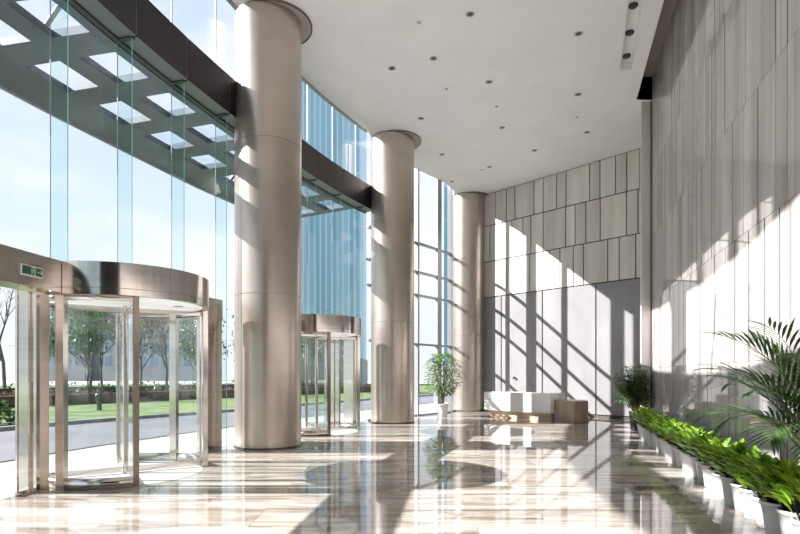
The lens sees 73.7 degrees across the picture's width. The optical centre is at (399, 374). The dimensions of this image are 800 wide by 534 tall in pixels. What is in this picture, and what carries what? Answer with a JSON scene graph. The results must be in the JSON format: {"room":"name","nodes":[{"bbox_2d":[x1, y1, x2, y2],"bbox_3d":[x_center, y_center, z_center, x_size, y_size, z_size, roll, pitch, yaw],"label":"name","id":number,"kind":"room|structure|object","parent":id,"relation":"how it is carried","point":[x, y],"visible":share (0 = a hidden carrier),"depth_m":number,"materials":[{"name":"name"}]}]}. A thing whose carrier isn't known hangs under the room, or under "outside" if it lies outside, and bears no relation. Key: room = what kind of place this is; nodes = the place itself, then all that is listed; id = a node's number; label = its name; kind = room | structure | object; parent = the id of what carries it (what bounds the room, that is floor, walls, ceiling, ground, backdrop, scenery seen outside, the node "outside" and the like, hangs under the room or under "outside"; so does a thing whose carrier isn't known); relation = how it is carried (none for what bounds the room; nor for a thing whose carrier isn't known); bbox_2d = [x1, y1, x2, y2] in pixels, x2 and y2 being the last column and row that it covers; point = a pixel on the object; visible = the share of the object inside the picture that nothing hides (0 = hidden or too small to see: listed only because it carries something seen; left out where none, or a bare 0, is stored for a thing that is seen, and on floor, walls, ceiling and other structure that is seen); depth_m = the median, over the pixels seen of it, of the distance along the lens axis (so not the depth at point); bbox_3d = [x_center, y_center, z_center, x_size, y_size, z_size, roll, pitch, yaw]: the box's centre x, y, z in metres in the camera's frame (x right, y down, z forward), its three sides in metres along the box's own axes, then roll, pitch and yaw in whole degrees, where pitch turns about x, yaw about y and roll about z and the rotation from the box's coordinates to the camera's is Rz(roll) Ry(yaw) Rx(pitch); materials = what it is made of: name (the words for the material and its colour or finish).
{"room":"lobby","nodes":[
{"label":"lobby","id":0,"kind":"room"},
{"bbox_2d":[0,411,765,533],"bbox_3d":[4.136,1.600,9.504,19.728,0.001,31.010,0,0,0],"label":"floor","id":1,"kind":"structure","parent":0,"point":[459,472],"depth_m":7.32,"materials":[{"name":"stone"}]},
{"bbox_2d":[49,261,208,489],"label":"door","id":2,"kind":"structure","parent":1,"relation":"on","point":[131,291],"depth_m":8.06,"materials":[{"name":"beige metal"}]},
{"bbox_2d":[50,0,370,448],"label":"glass fins","id":3,"kind":"structure","parent":1,"relation":"on","point":[230,2],"depth_m":10.23,"materials":[{"name":"clear glass"}]},
{"bbox_2d":[0,244,60,496],"bbox_3d":[-5.119,0.005,5.830,0.438,3.190,3.297,0,0,6],"label":"door","id":4,"kind":"structure","parent":3,"relation":"attached to","point":[31,293],"depth_m":7.20,"materials":[{"name":"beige metal"}]},
{"bbox_2d":[20,263,42,278],"bbox_3d":[-4.771,-1.345,6.913,0.028,0.135,0.350,0,0,7],"label":"exit sign","id":5,"kind":"object","parent":4,"relation":"attached to","point":[28,270],"visible":1,"depth_m":6.89,"materials":[{"name":"green plastic"}]},
{"bbox_2d":[0,0,352,217],"bbox_3d":[-5.974,-6.847,7.264,4.764,2.574,24.662,0,0,10],"label":"entrance canopy","id":6,"kind":"object","parent":3,"relation":"attached to","point":[20,77],"visible":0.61,"depth_m":10.86,"materials":[{"name":"grey metal"}]},
{"bbox_2d":[187,297,222,452],"bbox_3d":[-4.179,0.005,10.663,0.408,3.190,1.537,0,0,16],"label":"door","id":7,"kind":"structure","parent":3,"relation":"attached to","point":[215,312],"depth_m":11.04,"materials":[{"name":"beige metal"}]},
{"bbox_2d":[234,0,311,449],"bbox_3d":[-2.866,-3.200,12.150,1.722,9.600,1.670,0,0,0],"label":"column","id":8,"kind":"structure","parent":1,"relation":"on","point":[269,35],"depth_m":11.45,"materials":[{"name":"beige metal"}]},
{"bbox_2d":[235,7,366,314],"bbox_3d":[-2.494,-3.440,15.390,0.478,10.080,6.788,0,0,22],"label":"window","id":9,"kind":"structure","parent":1,"relation":"on","point":[305,81],"depth_m":16.69,"materials":[{"name":"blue glass"}]},
{"bbox_2d":[301,314,361,436],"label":"door","id":10,"kind":"structure","parent":1,"relation":"on","point":[314,327],"depth_m":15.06,"materials":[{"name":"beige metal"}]},
{"bbox_2d":[371,130,420,423],"bbox_3d":[-0.136,-3.200,18.220,1.722,9.600,1.670,0,0,0],"label":"column","id":11,"kind":"structure","parent":1,"relation":"on","point":[392,151],"depth_m":17.51,"materials":[{"name":"beige metal"}]},
{"bbox_2d":[366,168,455,420],"bbox_3d":[0.836,-3.440,21.141,0.573,10.080,6.600,0,0,33],"label":"window","id":12,"kind":"structure","parent":1,"relation":"on","point":[437,248],"depth_m":21.80,"materials":[{"name":"clear glass"}]},
{"bbox_2d":[422,352,467,416],"bbox_3d":[1.694,0.359,20.636,1.777,2.482,1.842,0,0,0],"label":"potted ficus","id":13,"kind":"object","parent":1,"relation":"on","point":[442,408],"visible":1,"depth_m":20.45,"materials":[{"name":"green plant"}]},
{"bbox_2d":[452,191,487,411],"bbox_3d":[3.194,-3.200,24.070,1.722,9.600,1.670,0,0,0],"label":"column","id":14,"kind":"structure","parent":1,"relation":"on","point":[468,297],"depth_m":23.35,"materials":[{"name":"beige metal"}]},
{"bbox_2d":[484,391,587,423],"bbox_3d":[4.827,1.120,19.106,4.029,0.960,1.248,0,0,44],"label":"reception desk","id":15,"kind":"object","parent":1,"relation":"on","point":[501,404],"visible":1,"depth_m":18.84,"materials":[{"name":"white stone"}]},
{"bbox_2d":[484,391,564,412],"bbox_3d":[4.538,0.985,19.642,2.870,0.690,0.870,0,0,44],"label":"countertop","id":16,"kind":"structure","parent":15,"relation":"on","point":[534,402],"depth_m":19.23,"materials":[{"name":"stone"}]},
{"bbox_2d":[554,399,587,423],"bbox_3d":[5.859,1.230,18.123,1.179,0.740,1.248,0,0,44],"label":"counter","id":17,"kind":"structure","parent":15,"relation":"attached to","point":[572,411],"depth_m":17.65,"materials":[{"name":"brown wood"}]},
{"bbox_2d":[611,364,654,430],"bbox_3d":[6.587,0.639,15.341,1.220,1.921,1.501,0,0,0],"label":"palm","id":18,"kind":"object","parent":1,"relation":"on","point":[632,391],"visible":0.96,"depth_m":15.21,"materials":[{"name":"plant"}]},
{"bbox_2d":[628,406,653,437],"bbox_3d":[6.195,1.194,13.594,0.656,0.813,0.728,0,0,-13],"label":"lily","id":19,"kind":"object","parent":1,"relation":"on","point":[646,408],"visible":0.14,"depth_m":13.58,"materials":[{"name":"green plant"}]},
{"bbox_2d":[633,407,655,439],"bbox_3d":[6.075,1.188,13.244,0.587,0.823,0.629,0,0,-15],"label":"lily","id":20,"kind":"object","parent":1,"relation":"on","point":[642,408],"visible":0.14,"depth_m":13.22,"materials":[{"name":"green plant"}]},
{"bbox_2d":[638,425,642,439],"bbox_3d":[6.077,1.429,13.252,0.309,0.342,0.309,0,0,1],"label":"pot","id":21,"kind":"object","parent":20,"relation":"on","point":[639,426],"depth_m":13.23,"materials":[{"name":"white ceramic"}]},
{"bbox_2d":[633,409,659,440],"bbox_3d":[5.992,1.196,12.933,0.678,0.809,0.606,0,0,-9],"label":"lily","id":22,"kind":"object","parent":1,"relation":"on","point":[643,411],"visible":0.23,"depth_m":12.91,"materials":[{"name":"green plant"}]},
{"bbox_2d":[640,426,645,440],"bbox_3d":[5.987,1.429,12.920,0.308,0.341,0.308,0,0,-9],"label":"pot","id":23,"kind":"object","parent":22,"relation":"on","point":[642,427],"depth_m":12.88,"materials":[{"name":"white ceramic"}]},
{"bbox_2d":[636,410,657,442],"bbox_3d":[5.912,1.212,12.618,0.637,0.776,0.595,0,0,-21],"label":"lily","id":24,"kind":"object","parent":1,"relation":"on","point":[640,410],"visible":0.15,"depth_m":12.59,"materials":[{"name":"green plant"}]},
{"bbox_2d":[636,409,666,444],"bbox_3d":[5.802,1.202,12.260,0.712,0.795,0.642,0,0,19],"label":"lily","id":25,"kind":"object","parent":1,"relation":"on","point":[651,410],"visible":0.15,"depth_m":12.28,"materials":[{"name":"green plant"}]},
{"bbox_2d":[641,413,663,446],"bbox_3d":[5.694,1.218,11.925,0.586,0.764,0.543,0,0,-33],"label":"lily","id":26,"kind":"object","parent":1,"relation":"on","point":[645,421],"visible":0.12,"depth_m":11.89,"materials":[{"name":"green plant"}]},
{"bbox_2d":[647,432,652,446],"bbox_3d":[5.685,1.441,11.924,0.287,0.317,0.287,0,0,-17],"label":"pot","id":27,"kind":"object","parent":26,"relation":"on","point":[649,434],"depth_m":11.89,"materials":[{"name":"white ceramic"}]},
{"bbox_2d":[643,412,669,448],"bbox_3d":[5.624,1.205,11.595,0.592,0.791,0.663,0,0,-42],"label":"lily","id":28,"kind":"object","parent":1,"relation":"on","point":[654,415],"visible":0.19,"depth_m":11.58,"materials":[{"name":"green plant"}]},
{"bbox_2d":[651,433,655,448],"bbox_3d":[5.612,1.433,11.592,0.301,0.333,0.301,0,0,-42],"label":"pot","id":29,"kind":"object","parent":28,"relation":"on","point":[653,438],"depth_m":11.56,"materials":[{"name":"white ceramic"}]},
{"bbox_2d":[646,418,671,452],"bbox_3d":[5.398,1.236,10.937,0.587,0.728,0.651,0,0,9],"label":"lily","id":30,"kind":"object","parent":1,"relation":"on","point":[650,431],"visible":0.14,"depth_m":10.95,"materials":[{"name":"green plant"}]},
{"bbox_2d":[656,437,660,452],"bbox_3d":[5.395,1.444,10.928,0.281,0.311,0.281,0,0,9],"label":"pot","id":31,"kind":"object","parent":30,"relation":"on","point":[658,442],"depth_m":10.90,"materials":[{"name":"white ceramic"}]},
{"bbox_2d":[648,416,672,450],"bbox_3d":[5.533,1.228,11.281,0.612,0.745,0.572,0,0,14],"label":"lily","id":32,"kind":"object","parent":1,"relation":"on","point":[655,436],"visible":0.13,"depth_m":11.27,"materials":[{"name":"green plant"}]},
{"bbox_2d":[650,414,679,455],"bbox_3d":[5.298,1.193,10.599,0.622,0.814,0.580,0,0,-9],"label":"lily","id":33,"kind":"object","parent":1,"relation":"on","point":[660,417],"visible":0.15,"depth_m":10.59,"materials":[{"name":"green plant"}]},
{"bbox_2d":[659,438,664,455],"bbox_3d":[5.306,1.431,10.596,0.305,0.338,0.305,0,0,7],"label":"pot","id":34,"kind":"object","parent":33,"relation":"on","point":[661,443],"depth_m":10.57,"materials":[{"name":"white ceramic"}]},
{"bbox_2d":[655,418,685,457],"bbox_3d":[5.196,1.209,10.265,0.585,0.781,0.655,0,0,-25],"label":"lily","id":35,"kind":"object","parent":1,"relation":"on","point":[663,422],"visible":0.12,"depth_m":10.25,"materials":[{"name":"green plant"}]},
{"bbox_2d":[662,440,667,457],"bbox_3d":[5.209,1.435,10.264,0.297,0.329,0.297,0,0,-25],"label":"pot","id":36,"kind":"object","parent":35,"relation":"on","point":[665,449],"depth_m":10.24,"materials":[{"name":"white ceramic"}]},
{"bbox_2d":[657,419,684,460],"bbox_3d":[5.131,1.213,9.925,0.595,0.775,0.637,0,0,-16],"label":"lily","id":37,"kind":"object","parent":1,"relation":"on","point":[665,425],"visible":0.19,"depth_m":9.94,"materials":[{"name":"green plant"}]},
{"bbox_2d":[665,443,671,460],"bbox_3d":[5.102,1.438,9.932,0.292,0.324,0.292,0,0,26],"label":"pot","id":38,"kind":"object","parent":37,"relation":"on","point":[667,445],"depth_m":9.91,"materials":[{"name":"white ceramic"}]},
{"bbox_2d":[657,420,690,464],"bbox_3d":[4.997,1.209,9.598,0.699,0.781,0.630,0,0,-18],"label":"lily","id":39,"kind":"object","parent":1,"relation":"on","point":[672,446],"visible":0.27,"depth_m":9.61,"materials":[{"name":"green plant"}]},
{"bbox_2d":[669,444,677,464],"bbox_3d":[5.007,1.433,9.600,0.302,0.334,0.302,0,0,-18],"label":"pot","id":40,"kind":"object","parent":39,"relation":"on","point":[672,446],"depth_m":9.56,"materials":[{"name":"white ceramic"}]},
{"bbox_2d":[664,423,697,467],"bbox_3d":[4.924,1.220,9.274,0.542,0.761,0.582,0,0,15],"label":"lily","id":41,"kind":"object","parent":1,"relation":"on","point":[678,457],"visible":0.2,"depth_m":9.27,"materials":[{"name":"green plant"}]},
{"bbox_2d":[674,448,681,467],"bbox_3d":[4.919,1.442,9.268,0.285,0.316,0.285,0,0,30],"label":"pot","id":42,"kind":"object","parent":41,"relation":"on","point":[678,458],"depth_m":9.23,"materials":[{"name":"white ceramic"}]},
{"bbox_2d":[670,426,703,470],"bbox_3d":[4.828,1.218,8.931,0.641,0.764,0.572,0,0,38],"label":"lily","id":43,"kind":"object","parent":1,"relation":"on","point":[678,429],"visible":0.09,"depth_m":8.93,"materials":[{"name":"green plant"}]},
{"bbox_2d":[679,450,684,470],"bbox_3d":[4.840,1.439,8.936,0.291,0.322,0.291,0,0,38],"label":"pot","id":44,"kind":"object","parent":43,"relation":"on","point":[680,451],"depth_m":8.93,"materials":[{"name":"white ceramic"}]},
{"bbox_2d":[670,424,706,474],"bbox_3d":[4.725,1.196,8.635,0.664,0.808,0.621,0,0,-21],"label":"lily","id":45,"kind":"object","parent":1,"relation":"on","point":[685,454],"visible":0.23,"depth_m":8.59,"materials":[{"name":"green plant"}]},
{"bbox_2d":[682,452,692,474],"bbox_3d":[4.720,1.431,8.604,0.305,0.338,0.305,0,0,21],"label":"pot","id":46,"kind":"object","parent":45,"relation":"on","point":[685,454],"depth_m":8.56,"materials":[{"name":"white ceramic"}]},
{"bbox_2d":[676,427,713,478],"bbox_3d":[4.647,1.206,8.262,0.636,0.788,0.705,0,0,-14],"label":"lily","id":47,"kind":"object","parent":1,"relation":"on","point":[688,431],"visible":0.24,"depth_m":8.29,"materials":[{"name":"green plant"}]},
{"bbox_2d":[688,455,697,478],"bbox_3d":[4.645,1.431,8.272,0.304,0.337,0.304,0,0,-14],"label":"pot","id":48,"kind":"object","parent":47,"relation":"on","point":[693,465],"depth_m":8.23,"materials":[{"name":"white ceramic"}]},
{"bbox_2d":[684,430,724,482],"bbox_3d":[4.554,1.213,7.927,0.607,0.774,0.544,0,0,25],"label":"lily","id":49,"kind":"object","parent":1,"relation":"on","point":[698,461],"visible":0.21,"depth_m":7.94,"materials":[{"name":"green plant"}]},
{"bbox_2d":[694,459,703,482],"bbox_3d":[4.548,1.439,7.940,0.290,0.322,0.290,0,0,-44],"label":"pot","id":50,"kind":"object","parent":49,"relation":"on","point":[698,461],"depth_m":7.91,"materials":[{"name":"white ceramic"}]},
{"bbox_2d":[691,433,727,487],"bbox_3d":[4.457,1.222,7.599,0.566,0.756,0.634,0,0,15],"label":"lily","id":51,"kind":"object","parent":1,"relation":"on","point":[704,467],"visible":0.2,"depth_m":7.59,"materials":[{"name":"green plant"}]},
{"bbox_2d":[700,463,709,487],"bbox_3d":[4.448,1.441,7.608,0.288,0.319,0.288,0,0,15],"label":"pot","id":52,"kind":"object","parent":51,"relation":"on","point":[704,467],"depth_m":7.57,"materials":[{"name":"white ceramic"}]},
{"bbox_2d":[689,437,730,492],"bbox_3d":[4.319,1.228,7.291,0.570,0.743,0.610,0,0,2],"label":"lily","id":53,"kind":"object","parent":1,"relation":"on","point":[726,442],"visible":0.21,"depth_m":7.29,"materials":[{"name":"green plant"}]},
{"bbox_2d":[707,468,715,492],"bbox_3d":[4.343,1.445,7.276,0.280,0.310,0.280,0,0,44],"label":"pot","id":54,"kind":"object","parent":53,"relation":"on","point":[711,478],"depth_m":7.25,"materials":[{"name":"white ceramic"}]},
{"bbox_2d":[696,443,737,498],"bbox_3d":[4.242,1.231,6.946,0.661,0.738,0.596,0,0,-17],"label":"potted plant","id":55,"kind":"object","parent":1,"relation":"on","point":[719,490],"visible":0.22,"depth_m":6.93,"materials":[{"name":"green plant"}]},
{"bbox_2d":[712,472,723,498],"bbox_3d":[4.232,1.442,6.944,0.285,0.316,0.285,0,0,-17],"label":"pot","id":56,"kind":"object","parent":55,"relation":"on","point":[719,490],"depth_m":6.91,"materials":[{"name":"white ceramic"}]},
{"bbox_2d":[705,437,755,505],"bbox_3d":[4.145,1.190,6.606,0.629,0.820,0.582,0,0,14],"label":"potted plant","id":57,"kind":"object","parent":1,"relation":"on","point":[740,448],"visible":0.46,"depth_m":6.58,"materials":[{"name":"green plant"}]},
{"bbox_2d":[719,475,734,505],"bbox_3d":[4.139,1.430,6.612,0.308,0.340,0.308,0,0,30],"label":"pot","id":58,"kind":"object","parent":57,"relation":"on","point":[727,490],"depth_m":6.57,"materials":[{"name":"white ceramic"}]},
{"bbox_2d":[710,448,762,511],"bbox_3d":[4.045,1.222,6.269,0.634,0.757,0.566,0,0,-5],"label":"potted plant","id":59,"kind":"object","parent":1,"relation":"on","point":[735,484],"visible":0.17,"depth_m":6.27,"materials":[{"name":"green plant"}]},
{"bbox_2d":[730,481,742,511],"bbox_3d":[4.050,1.441,6.280,0.288,0.319,0.288,0,0,-5],"label":"pot","id":60,"kind":"object","parent":59,"relation":"on","point":[738,506],"depth_m":6.25,"materials":[{"name":"white ceramic"}]},
{"bbox_2d":[688,316,799,461],"bbox_3d":[3.558,0.534,5.141,1.361,2.132,2.033,0,0,17],"label":"areca palm","id":61,"kind":"object","parent":1,"relation":"on","point":[794,399],"visible":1,"depth_m":5.11,"materials":[{"name":"green plant"}]},
{"bbox_2d":[719,445,770,519],"bbox_3d":[3.920,1.203,5.942,0.610,0.794,0.653,0,0,-41],"label":"potted plant","id":62,"kind":"object","parent":1,"relation":"on","point":[748,510],"visible":0.25,"depth_m":5.94,"materials":[{"name":"green plant"}]},
{"bbox_2d":[738,486,755,519],"bbox_3d":[3.950,1.434,5.948,0.300,0.332,0.300,0,0,1],"label":"pot","id":63,"kind":"object","parent":62,"relation":"on","point":[748,510],"depth_m":5.90,"materials":[{"name":"white ceramic"}]},
{"bbox_2d":[734,459,786,528],"bbox_3d":[3.865,1.232,5.623,0.594,0.736,0.658,0,0,36],"label":"potted plant","id":64,"kind":"object","parent":1,"relation":"on","point":[755,498],"visible":0.2,"depth_m":5.60,"materials":[{"name":"green plant"}]},
{"bbox_2d":[750,494,764,528],"bbox_3d":[3.858,1.443,5.616,0.284,0.315,0.284,0,0,36],"label":"pot","id":65,"kind":"object","parent":64,"relation":"on","point":[755,498],"depth_m":5.59,"materials":[{"name":"white ceramic"}]},
{"bbox_2d":[739,449,799,533],"bbox_3d":[3.734,1.181,5.288,0.642,0.837,0.595,0,0,-4],"label":"potted plant","id":66,"kind":"object","parent":1,"relation":"on","point":[768,504],"visible":0.29,"depth_m":5.27,"materials":[{"name":"green plant"}]},
{"bbox_2d":[759,498,780,533],"bbox_3d":[3.743,1.426,5.284,0.314,0.348,0.314,0,0,12],"label":"pot","id":67,"kind":"object","parent":66,"relation":"on","point":[770,517],"depth_m":5.24,"materials":[{"name":"white ceramic"}]},
{"bbox_2d":[753,457,799,533],"bbox_3d":[3.661,1.189,4.959,0.616,0.823,0.690,0,0,4],"label":"potted plant","id":68,"kind":"object","parent":1,"relation":"on","point":[784,513],"visible":0.51,"depth_m":4.95,"materials":[{"name":"green plant"}]},
{"bbox_2d":[775,506,799,533],"bbox_3d":[3.673,1.427,4.952,0.313,0.347,0.313,0,0,4],"label":"pot","id":69,"kind":"object","parent":68,"relation":"on","point":[784,514],"depth_m":4.92,"materials":[{"name":"white ceramic"}]},
{"bbox_2d":[770,460,799,533],"bbox_3d":[3.597,1.191,4.625,0.628,0.818,0.672,0,0,-39],"label":"potted plant","id":70,"kind":"object","parent":1,"relation":"on","point":[788,497],"visible":0.98,"depth_m":4.66,"materials":[{"name":"green plant"}]},
{"bbox_2d":[790,516,799,533],"bbox_3d":[3.566,1.429,4.620,0.309,0.342,0.309,0,0,3],"label":"pot","id":71,"kind":"object","parent":70,"relation":"on","point":[795,520],"depth_m":4.63,"materials":[{"name":"white ceramic"}]},
{"bbox_2d":[437,404,448,416],"bbox_3d":[1.660,1.360,20.600,0.478,0.480,0.478,0,0,0],"label":"pot","id":72,"kind":"object","parent":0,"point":[442,408],"depth_m":20.44,"materials":[{"name":"white ceramic"}]},
{"bbox_2d":[232,0,676,194],"bbox_3d":[2.609,-8.335,10.409,14.697,0.670,36.648,0,0,30],"label":"ceiling","id":73,"kind":"structure","parent":0,"point":[533,58],"depth_m":14.29,"materials":[{"name":"paint"}]},
{"bbox_2d":[465,11,474,16],"bbox_3d":[1.552,-7.994,11.822,0.210,0.012,0.210,0,0,0],"label":"recessed light","id":74,"kind":"object","parent":73,"relation":"in","point":[469,13],"visible":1,"depth_m":11.82,"materials":[{"name":"grey metal"}]},
{"bbox_2d":[574,31,582,36],"bbox_3d":[4.185,-7.994,12.497,0.210,0.012,0.210,0,0,0],"label":"recessed light","id":75,"kind":"object","parent":73,"relation":"in","point":[578,33],"visible":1,"depth_m":12.49,"materials":[{"name":"grey metal"}]},
{"bbox_2d":[622,53,630,58],"bbox_3d":[5.831,-8.195,13.723,0.200,0.050,0.200,0,0,0],"label":"spotlight","id":76,"kind":"object","parent":73,"relation":"attached to","point":[627,55],"visible":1,"depth_m":13.68,"materials":[{"name":"black metal"}]},
{"bbox_2d":[625,29,633,35],"bbox_3d":[5.506,-8.195,12.780,0.200,0.050,0.200,0,0,0],"label":"spotlight","id":77,"kind":"object","parent":73,"relation":"attached to","point":[630,32],"visible":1,"depth_m":12.74,"materials":[{"name":"black metal"}]},
{"bbox_2d":[629,2,637,9],"bbox_3d":[5.183,-8.195,11.844,0.200,0.050,0.200,0,0,0],"label":"spotlight","id":78,"kind":"object","parent":73,"relation":"attached to","point":[633,5],"visible":1,"depth_m":11.80,"materials":[{"name":"black metal"}]},
{"bbox_2d":[484,149,639,416],"bbox_3d":[8.214,-3.200,19.308,0.370,9.600,13.000,0,0,-44],"label":"wall","id":79,"kind":"structure","parent":0,"point":[562,249],"depth_m":20.86,"materials":[{"name":"stone"}]},
{"bbox_2d":[485,410,629,419],"bbox_3d":[8.088,1.555,19.188,0.060,0.090,13.000,0,0,-44],"label":"baseboard","id":80,"kind":"structure","parent":79,"relation":"attached to","point":[591,416],"depth_m":19.59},
{"bbox_2d":[640,101,651,408],"bbox_3d":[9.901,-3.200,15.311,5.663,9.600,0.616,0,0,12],"label":"trim","id":81,"kind":"structure","parent":79,"relation":"attached to","point":[646,107],"depth_m":15.62,"materials":[{"name":"stone"}]},
{"bbox_2d":[628,411,638,430],"bbox_3d":[6.780,1.325,15.350,0.378,0.550,0.378,0,0,0],"label":"pot","id":82,"kind":"object","parent":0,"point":[633,426],"depth_m":15.25,"materials":[{"name":"white ceramic"}]},
{"bbox_2d":[652,0,799,464],"bbox_3d":[4.394,-3.550,4.801,0.374,10.300,22.614,0,0,16],"label":"wall","id":83,"kind":"structure","parent":0,"point":[726,76],"depth_m":8.86,"materials":[{"name":"grey stone"}]},
{"label":"outside","id":84,"kind":"structure","parent":0,"visible":0},
{"bbox_2d":[0,380,446,498],"bbox_3d":[-15.000,1.640,50.000,270.000,0.001,220.000,0,0,0],"label":"plaza","id":85,"kind":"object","parent":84,"point":[101,454],"depth_m":11.90,"materials":[{"name":"white stone"}]},
{"bbox_2d":[49,308,115,380],"bbox_3d":[-92.000,-13.400,150.000,16.600,30.000,16.600,0,0,0],"label":"office tower","id":86,"kind":"structure","parent":85,"relation":"on","point":[76,372],"depth_m":141.99,"materials":[{"name":"stone"}]},
{"bbox_2d":[102,318,195,380],"bbox_3d":[-66.000,-7.400,150.000,26.600,18.000,16.600,0,0,0],"label":"office tower","id":87,"kind":"structure","parent":85,"relation":"on","point":[154,369],"depth_m":141.99,"materials":[{"name":"stone"}]},
{"bbox_2d":[301,80,367,384],"bbox_3d":[-12.600,-31.400,82.000,14.600,66.000,14.600,0,0,0],"label":"office tower","id":88,"kind":"structure","parent":85,"relation":"on","point":[349,226],"depth_m":75.01,"materials":[{"name":"blue glass"}]},
{"bbox_2d":[442,182,454,382],"bbox_3d":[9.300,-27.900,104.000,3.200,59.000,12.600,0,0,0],"label":"office tower","id":89,"kind":"structure","parent":85,"relation":"on","point":[444,186],"depth_m":98.00,"materials":[{"name":"blue glass"}]},
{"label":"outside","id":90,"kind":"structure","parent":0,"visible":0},
{"bbox_2d":[0,383,446,426],"bbox_3d":[-28.500,1.515,39.000,131.000,0.130,118.000,0,0,0],"label":"lawn","id":91,"kind":"structure","parent":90,"point":[77,411],"depth_m":25.54,"materials":[{"name":"green plant"}]},
{"bbox_2d":[0,287,14,387],"bbox_3d":[-23.732,-2.853,30.835,5.612,8.921,2.904,0,0,11],"label":"tree","id":92,"kind":"object","parent":91,"relation":"on","point":[2,359],"visible":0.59,"depth_m":31.41,"materials":[{"name":"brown plant"}]},
{"bbox_2d":[0,400,14,424],"bbox_3d":[-12.871,1.165,16.630,1.787,1.100,1.794,0,0,0],"label":"round shrub","id":93,"kind":"object","parent":91,"relation":"on","point":[4,407],"visible":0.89,"depth_m":16.76,"materials":[{"name":"green plant"}]},
{"bbox_2d":[10,308,74,362],"bbox_3d":[-27.851,-2.200,42.133,5.390,7.626,4.662,0,0,19],"label":"tree","id":94,"kind":"object","parent":91,"relation":"on","point":[52,334],"visible":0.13,"depth_m":41.88,"materials":[{"name":"green plant"}]},
{"bbox_2d":[49,310,115,383],"bbox_3d":[-21.598,-2.200,36.327,5.390,7.626,4.662,0,0,0],"label":"tree","id":95,"kind":"object","parent":91,"relation":"on","point":[91,336],"visible":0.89,"depth_m":35.95,"materials":[{"name":"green plant"}]},
{"bbox_2d":[68,310,98,385],"bbox_3d":[-24.199,-2.618,40.773,2.751,8.451,5.317,0,0,-1],"label":"tree","id":96,"kind":"object","parent":91,"relation":"on","point":[91,359],"visible":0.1,"depth_m":40.57,"materials":[{"name":"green plant"}]},
{"bbox_2d":[95,393,102,409],"bbox_3d":[-13.200,1.170,23.400,0.320,0.780,0.320,0,0,0],"label":"bollard lamp","id":97,"kind":"object","parent":91,"relation":"on","point":[98,396],"visible":0.98,"depth_m":23.32,"materials":[{"name":"grey metal"}]},
{"bbox_2d":[68,309,147,385],"bbox_3d":[-28.853,-3.408,52.180,6.802,10.047,7.165,0,0,18],"label":"tree","id":98,"kind":"object","parent":91,"relation":"on","point":[108,314],"visible":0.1,"depth_m":51.78,"materials":[{"name":"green plant"}]},
{"bbox_2d":[89,313,168,385],"bbox_3d":[-20.614,-2.498,41.848,5.565,8.220,5.862,0,0,16],"label":"tree","id":99,"kind":"object","parent":91,"relation":"on","point":[144,329],"visible":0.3,"depth_m":42.44,"materials":[{"name":"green plant"}]},
{"bbox_2d":[146,319,168,384],"bbox_3d":[-16.865,-2.149,37.059,2.446,7.512,4.726,0,0,-17],"label":"tree","id":100,"kind":"object","parent":91,"relation":"on","point":[158,333],"visible":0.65,"depth_m":37.18,"materials":[{"name":"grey plant"}]},
{"bbox_2d":[0,379,370,407],"bbox_3d":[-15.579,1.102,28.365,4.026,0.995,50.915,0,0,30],"label":"hedge","id":101,"kind":"object","parent":91,"relation":"on","point":[158,395],"visible":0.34,"depth_m":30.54,"materials":[{"name":"green plant"}]},
{"bbox_2d":[179,319,195,384],"bbox_3d":[-23.210,-2.622,60.071,5.180,8.474,5.989,0,0,-11],"label":"tree","id":102,"kind":"object","parent":91,"relation":"on","point":[184,333],"visible":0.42,"depth_m":58.87,"materials":[{"name":"green plant"}]},
{"bbox_2d":[182,309,230,361],"bbox_3d":[-16.854,-2.200,47.135,5.390,7.626,4.662,0,0,18],"label":"tree","id":103,"kind":"object","parent":91,"relation":"on","point":[194,332],"visible":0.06,"depth_m":46.78,"materials":[{"name":"green plant"}]},
{"bbox_2d":[301,339,304,367],"bbox_3d":[-10.255,-1.989,46.820,5.090,7.203,4.403,0,0,-12],"label":"tree","id":104,"kind":"object","parent":91,"relation":"on","point":[302,347],"visible":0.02,"depth_m":47.13,"materials":[{"name":"green plant"}]},
{"bbox_2d":[301,340,323,382],"bbox_3d":[-9.691,-2.200,62.058,4.662,7.626,5.390,0,0,-13],"label":"tree","id":105,"kind":"object","parent":91,"relation":"on","point":[312,351],"visible":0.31,"depth_m":61.31,"materials":[{"name":"green plant"}]},
{"bbox_2d":[301,308,343,363],"bbox_3d":[-6.319,-2.042,46.168,4.947,7.307,5.211,0,0,-28],"label":"tree","id":106,"kind":"object","parent":91,"relation":"on","point":[320,342],"visible":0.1,"depth_m":44.94,"materials":[{"name":"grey plant"}]},
{"bbox_2d":[340,341,343,365],"bbox_3d":[-4.779,-1.681,43.925,2.140,6.573,4.135,0,0,-30],"label":"tree","id":107,"kind":"object","parent":91,"relation":"on","point":[342,342],"visible":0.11,"depth_m":44.17,"materials":[{"name":"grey plant"}]},
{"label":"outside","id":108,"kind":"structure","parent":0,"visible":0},
{"bbox_2d":[0,396,446,461],"bbox_3d":[12.500,1.620,28.000,55.000,0.001,96.000,0,0,0],"label":"road","id":109,"kind":"structure","parent":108,"point":[84,435],"depth_m":15.57,"materials":[{"name":"grey asphalt"}]},
{"bbox_2d":[0,394,445,430],"bbox_3d":[4.570,1.560,31.429,14.574,0.120,109.274,0,0,28],"label":"kerb","id":110,"kind":"object","parent":109,"relation":"on","point":[2,428],"visible":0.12,"depth_m":19.72,"materials":[{"name":"stone"}]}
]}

